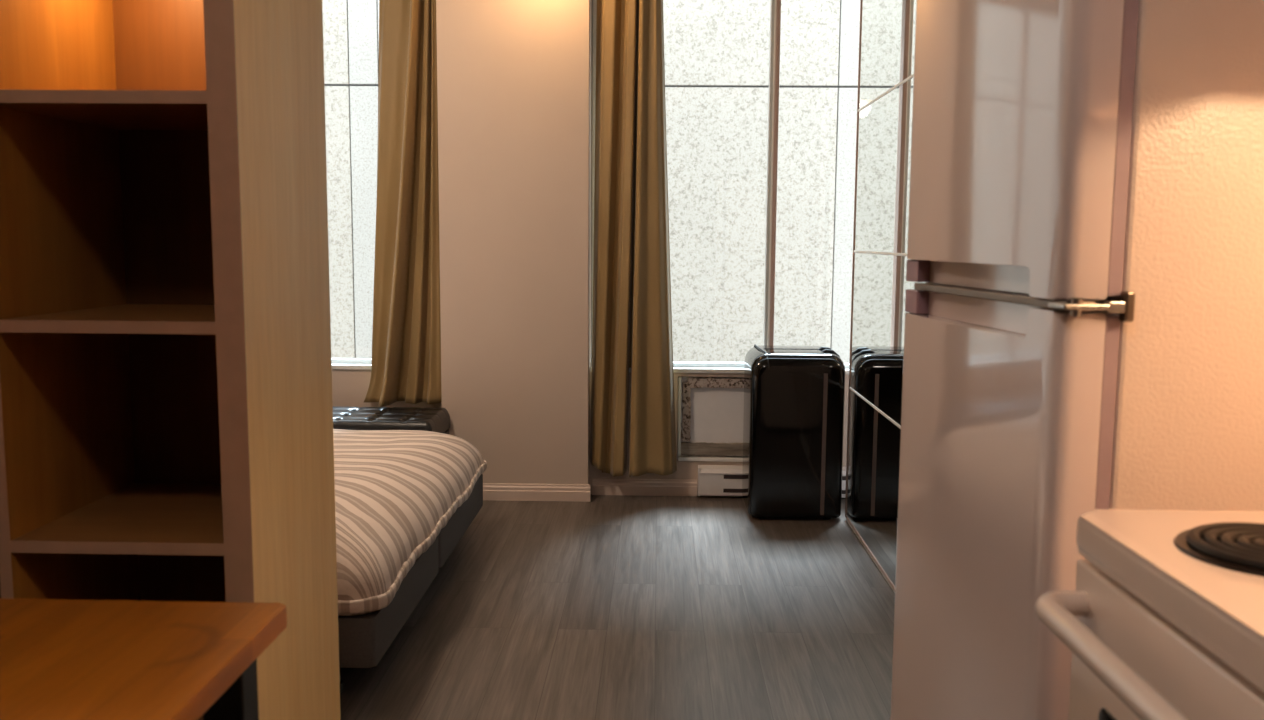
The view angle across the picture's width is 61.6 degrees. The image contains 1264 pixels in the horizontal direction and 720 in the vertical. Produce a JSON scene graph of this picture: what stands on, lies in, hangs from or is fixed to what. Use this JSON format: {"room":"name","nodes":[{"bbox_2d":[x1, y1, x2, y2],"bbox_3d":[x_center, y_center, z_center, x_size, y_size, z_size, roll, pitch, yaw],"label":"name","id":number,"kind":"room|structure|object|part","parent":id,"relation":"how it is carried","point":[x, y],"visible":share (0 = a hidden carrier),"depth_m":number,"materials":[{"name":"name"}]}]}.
{"room":"studio apartment","nodes":[
{"label":"studio apartment","id":0,"kind":"room"},
{"bbox_2d":[436,0,591,483],"bbox_3d":[-0.534,-0.607,5.014,0.682,2.500,0.370,1,7,1],"label":"wall pillar","id":1,"kind":"structure","parent":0,"point":[514,77],"depth_m":4.83,"materials":[{"name":"paint"}]},
{"bbox_2d":[483,483,589,501],"bbox_3d":[-0.547,0.618,4.960,0.706,0.078,0.016,1,7,1],"label":"baseboard","id":2,"kind":"structure","parent":1,"relation":"attached to","point":[491,491],"depth_m":4.95,"materials":[{"name":"paint"}]},
{"bbox_2d":[332,369,848,495],"bbox_3d":[-0.704,-0.616,5.083,4.230,2.500,0.240,1,7,1],"label":"wall","id":3,"kind":"structure","parent":0,"point":[349,387],"depth_m":5.06,"materials":[{"name":"paint"}]},
{"bbox_2d":[331,358,371,369],"bbox_3d":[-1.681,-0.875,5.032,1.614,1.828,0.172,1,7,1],"label":"window sill","id":4,"kind":"structure","parent":3,"relation":"in","point":[337,363],"depth_m":5.10,"materials":[{"name":"paint"}]},
{"bbox_3d":[-1.681,-0.885,5.037,1.614,1.808,0.060,1,7,1],"label":"frame","id":5,"kind":"part","parent":4,"relation":"part of","materials":[{"name":"paint"}]},
{"bbox_3d":[-1.688,0.022,5.134,1.612,0.022,0.172,1,7,1],"label":"sill","id":6,"kind":"part","parent":4,"relation":"part of","materials":[{"name":"paint"}]},
{"bbox_2d":[592,478,696,495],"bbox_3d":[0.060,0.609,5.074,0.501,0.078,0.016,1,7,1],"label":"baseboard","id":7,"kind":"structure","parent":3,"relation":"attached to","point":[600,486],"depth_m":5.07,"materials":[{"name":"paint"}]},
{"bbox_2d":[677,376,743,461],"bbox_3d":[0.569,0.282,5.051,0.699,0.404,0.064,1,7,1],"label":"picture frame","id":8,"kind":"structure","parent":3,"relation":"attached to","point":[710,409],"depth_m":5.06,"materials":[{"name":"paint"}]},
{"bbox_3d":[0.228,0.268,5.064,0.014,0.382,0.050,1,7,1],"label":"trim","id":9,"kind":"part","parent":8,"relation":"part of","materials":[{"name":"paint"}]},
{"bbox_2d":[697,465,845,497],"bbox_3d":[0.741,0.577,5.027,0.855,0.138,0.065,1,7,1],"label":"baseboard heater","id":10,"kind":"object","parent":3,"relation":"attached to","point":[713,480],"visible":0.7,"depth_m":5.01,"materials":[{"name":"metal"}]},
{"bbox_2d":[340,494,894,719],"bbox_3d":[-0.795,1.047,2.063,4.430,0.120,6.620,1,7,1],"label":"floor","id":11,"kind":"structure","parent":0,"point":[606,607],"depth_m":3.40,"materials":[{"name":"wood"}]},
{"bbox_2d":[0,599,286,719],"bbox_3d":[-1.022,0.741,0.897,1.127,0.750,1.062,1,7,1],"label":"table","id":12,"kind":"object","parent":11,"relation":"on","point":[61,659],"visible":1,"depth_m":1.21,"materials":[{"name":"brown wood"}]},
{"bbox_3d":[-0.495,0.719,1.338,0.050,0.700,0.050,1,7,1],"label":"leg","id":13,"kind":"part","parent":12,"relation":"part of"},
{"bbox_2d":[0,0,340,719],"bbox_3d":[-0.910,-0.064,1.733,0.715,2.160,0.400,1,7,1],"label":"bookcase","id":14,"kind":"object","parent":11,"relation":"on","point":[166,402],"visible":0.91,"depth_m":1.72,"materials":[{"name":"brown wood"}]},
{"bbox_3d":[-0.752,-0.393,1.682,0.320,0.018,0.375,1,7,1],"label":"shelf","id":15,"kind":"part","parent":14,"relation":"part of","materials":[{"name":"brown wood"}]},
{"bbox_3d":[-0.754,-0.069,1.719,0.320,0.018,0.375,1,7,1],"label":"shelf","id":16,"kind":"part","parent":14,"relation":"part of","materials":[{"name":"brown wood"}]},
{"bbox_3d":[-0.926,-0.075,1.920,0.673,2.140,0.018,1,7,1],"label":"panel","id":17,"kind":"part","parent":14,"relation":"part of","materials":[{"name":"brown wood"}]},
{"bbox_3d":[-0.757,0.257,1.756,0.320,0.018,0.375,1,7,1],"label":"shelf","id":18,"kind":"part","parent":14,"relation":"part of","materials":[{"name":"brown wood"}]},
{"bbox_3d":[-0.573,-0.050,1.726,0.042,2.140,0.398,1,7,1],"label":"panel","id":19,"kind":"part","parent":14,"relation":"part of","materials":[{"name":"brown wood"}]},
{"bbox_2d":[333,407,449,434],"bbox_3d":[-1.469,0.453,4.751,1.238,0.440,0.410,1,7,1],"label":"suitcase","id":20,"kind":"object","parent":11,"relation":"on","point":[345,418],"visible":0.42,"depth_m":4.63,"materials":[{"name":"black leather"}]},
{"bbox_2d":[338,474,482,693],"bbox_3d":[-1.655,0.633,3.628,2.025,0.335,1.740,1,7,1],"label":"bed","id":21,"kind":"object","parent":11,"relation":"on","point":[364,639],"visible":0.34,"depth_m":3.01,"materials":[{"name":"grey fabric"}]},
{"bbox_3d":[-0.808,0.836,2.855,0.056,0.120,0.056,1,7,1],"label":"leg","id":22,"kind":"part","parent":21,"relation":"part of","materials":[{"name":"black"}]},
{"bbox_2d":[333,429,486,615],"bbox_3d":[-1.660,0.439,3.604,2.105,0.226,1.800,1,7,1],"label":"mattress","id":23,"kind":"object","parent":21,"relation":"on","point":[396,490],"visible":0.35,"depth_m":3.33,"materials":[{"name":"beige fabric"}]},
{"bbox_2d":[742,344,844,518],"bbox_3d":[0.722,0.311,4.779,0.411,0.748,0.401,1,7,1],"label":"suitcase","id":24,"kind":"object","parent":11,"relation":"on","point":[794,396],"visible":1,"depth_m":4.59,"materials":[{"name":"black plastic"}]},
{"bbox_3d":[0.878,-0.011,4.651,0.106,0.077,0.021,-2,7,-17],"label":"carry handle","id":25,"kind":"part","parent":24,"relation":"part of","materials":[{"name":"black plastic"}]},
{"bbox_2d":[845,0,928,592],"bbox_3d":[1.136,-0.392,3.260,0.452,2.495,2.522,1,7,1],"label":"mirror","id":26,"kind":"object","parent":11,"relation":"on","point":[880,285],"visible":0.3,"depth_m":3.98,"materials":[{"name":"mirror"}]},
{"bbox_3d":[0.926,0.476,3.988,0.005,0.563,1.253,1,7,1],"label":"mirror panel","id":27,"kind":"part","parent":26,"relation":"part of","materials":[{"name":"silver metal"}]},
{"bbox_3d":[0.934,-0.682,3.856,0.005,0.577,1.253,1,7,1],"label":"mirror panel","id":28,"kind":"part","parent":26,"relation":"part of","materials":[{"name":"silver metal"}]},
{"bbox_3d":[0.939,-1.309,3.784,0.005,0.665,1.253,1,7,1],"label":"mirror panel","id":29,"kind":"part","parent":26,"relation":"part of","materials":[{"name":"silver metal"}]},
{"bbox_3d":[0.930,-0.100,3.922,0.005,0.576,1.253,1,7,1],"label":"mirror panel","id":30,"kind":"part","parent":26,"relation":"part of","materials":[{"name":"silver metal"}]},
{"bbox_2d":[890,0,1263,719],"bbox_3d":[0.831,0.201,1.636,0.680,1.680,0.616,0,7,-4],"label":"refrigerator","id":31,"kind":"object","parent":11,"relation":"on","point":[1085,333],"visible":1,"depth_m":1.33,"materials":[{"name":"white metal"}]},
{"bbox_3d":[0.522,0.437,1.649,0.065,1.065,0.600,0,7,-4],"label":"fridge door","id":32,"kind":"part","parent":31,"relation":"part of","materials":[{"name":"white metal"}]},
{"bbox_3d":[0.526,-0.096,1.561,0.038,0.011,0.554,0,7,-4],"label":"divider trim","id":33,"kind":"part","parent":31,"relation":"part of","materials":[{"name":"metal"}]},
{"bbox_3d":[0.528,-0.370,1.557,0.065,0.531,0.600,0,7,-4],"label":"freezer door","id":34,"kind":"part","parent":31,"relation":"part of","materials":[{"name":"white metal"}]},
{"bbox_3d":[0.589,-0.064,1.286,0.028,0.014,0.013,0,7,-4],"label":"hinge arm","id":35,"kind":"part","parent":31,"relation":"part of","materials":[{"name":"silver metal"}]},
{"bbox_3d":[0.601,-0.065,1.286,0.012,0.037,0.016,0,7,-4],"label":"hinge plate","id":36,"kind":"part","parent":31,"relation":"part of","materials":[{"name":"metal"}]},
{"bbox_2d":[1035,509,1263,719],"bbox_3d":[0.826,0.583,0.936,0.783,1.080,0.640,1,7,1],"label":"stove","id":37,"kind":"object","parent":11,"relation":"on","point":[1163,619],"visible":1,"depth_m":1.02,"materials":[{"name":"metal"}]},
{"bbox_3d":[0.469,0.303,0.914,0.064,0.028,0.578,1,7,1],"label":"oven handle","id":38,"kind":"part","parent":37,"relation":"part of","materials":[{"name":"metal"}]},
{"bbox_3d":[0.506,0.572,0.942,0.018,0.627,0.610,1,7,1],"label":"oven door","id":39,"kind":"part","parent":37,"relation":"part of","materials":[{"name":"metal"}]},
{"bbox_3d":[0.638,0.190,1.046,0.184,0.004,0.184,1,7,1],"label":"burner","id":40,"kind":"part","parent":37,"relation":"part of","materials":[{"name":"black metal"}]},
{"bbox_3d":[-0.777,-1.556,1.765,4.430,0.120,6.620,1,7,1],"label":"ceiling","id":41,"kind":"structure","parent":0,"visible":0},
{"bbox_2d":[364,0,441,406],"bbox_3d":[-1.050,-0.786,4.831,0.406,2.093,0.208,1,7,1],"label":"curtain","id":42,"kind":"object","parent":41,"relation":"hanging from","point":[406,332],"visible":0.91,"depth_m":4.88,"materials":[{"name":"beige fabric"}]},
{"bbox_2d":[590,0,676,476],"bbox_3d":[0.006,-0.640,4.867,0.406,2.378,0.160,2,7,16],"label":"curtain","id":43,"kind":"object","parent":41,"relation":"hanging from","point":[632,322],"visible":1,"depth_m":4.86,"materials":[{"name":"brown fabric"}]},
{"bbox_3d":[0.152,1.512,6.774,15.000,0.100,2.679,1,7,1],"label":"ground","id":44,"kind":"structure","parent":0,"visible":0},
{"bbox_2d":[322,0,859,374],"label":"window","id":45,"kind":"structure","parent":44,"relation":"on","point":[716,52],"depth_m":7.49,"materials":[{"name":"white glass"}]},
{"bbox_3d":[-4.642,-2.683,7.555,5.296,1.408,0.180,1,7,1],"label":"aggregate panel","id":46,"kind":"part","parent":45,"relation":"part of","materials":[{"name":"white glass"}]},
{"bbox_3d":[-4.658,-0.342,7.823,5.296,3.278,0.180,1,7,1],"label":"aggregate panel","id":47,"kind":"part","parent":45,"relation":"part of","materials":[{"name":"white glass"}]},
{"bbox_3d":[-1.886,-2.657,7.488,0.203,1.408,0.180,1,7,1],"label":"fine panel","id":48,"kind":"part","parent":45,"relation":"part of","materials":[{"name":"white glass"}]},
{"bbox_3d":[-1.902,-0.315,7.755,0.203,3.278,0.180,1,7,1],"label":"fine panel","id":49,"kind":"part","parent":45,"relation":"part of","materials":[{"name":"white glass"}]},
{"bbox_3d":[-1.384,-2.652,7.475,0.786,1.408,0.180,1,7,1],"label":"fine panel","id":50,"kind":"part","parent":45,"relation":"part of","materials":[{"name":"glass"}]},
{"bbox_3d":[0.227,-2.636,7.436,2.436,1.408,0.180,1,7,1],"label":"aggregate panel","id":51,"kind":"part","parent":45,"relation":"part of","materials":[{"name":"white glass"}]},
{"bbox_3d":[0.210,-0.294,7.704,2.436,3.278,0.180,1,7,1],"label":"aggregate panel","id":52,"kind":"part","parent":45,"relation":"part of","materials":[{"name":"white glass"}]}
]}

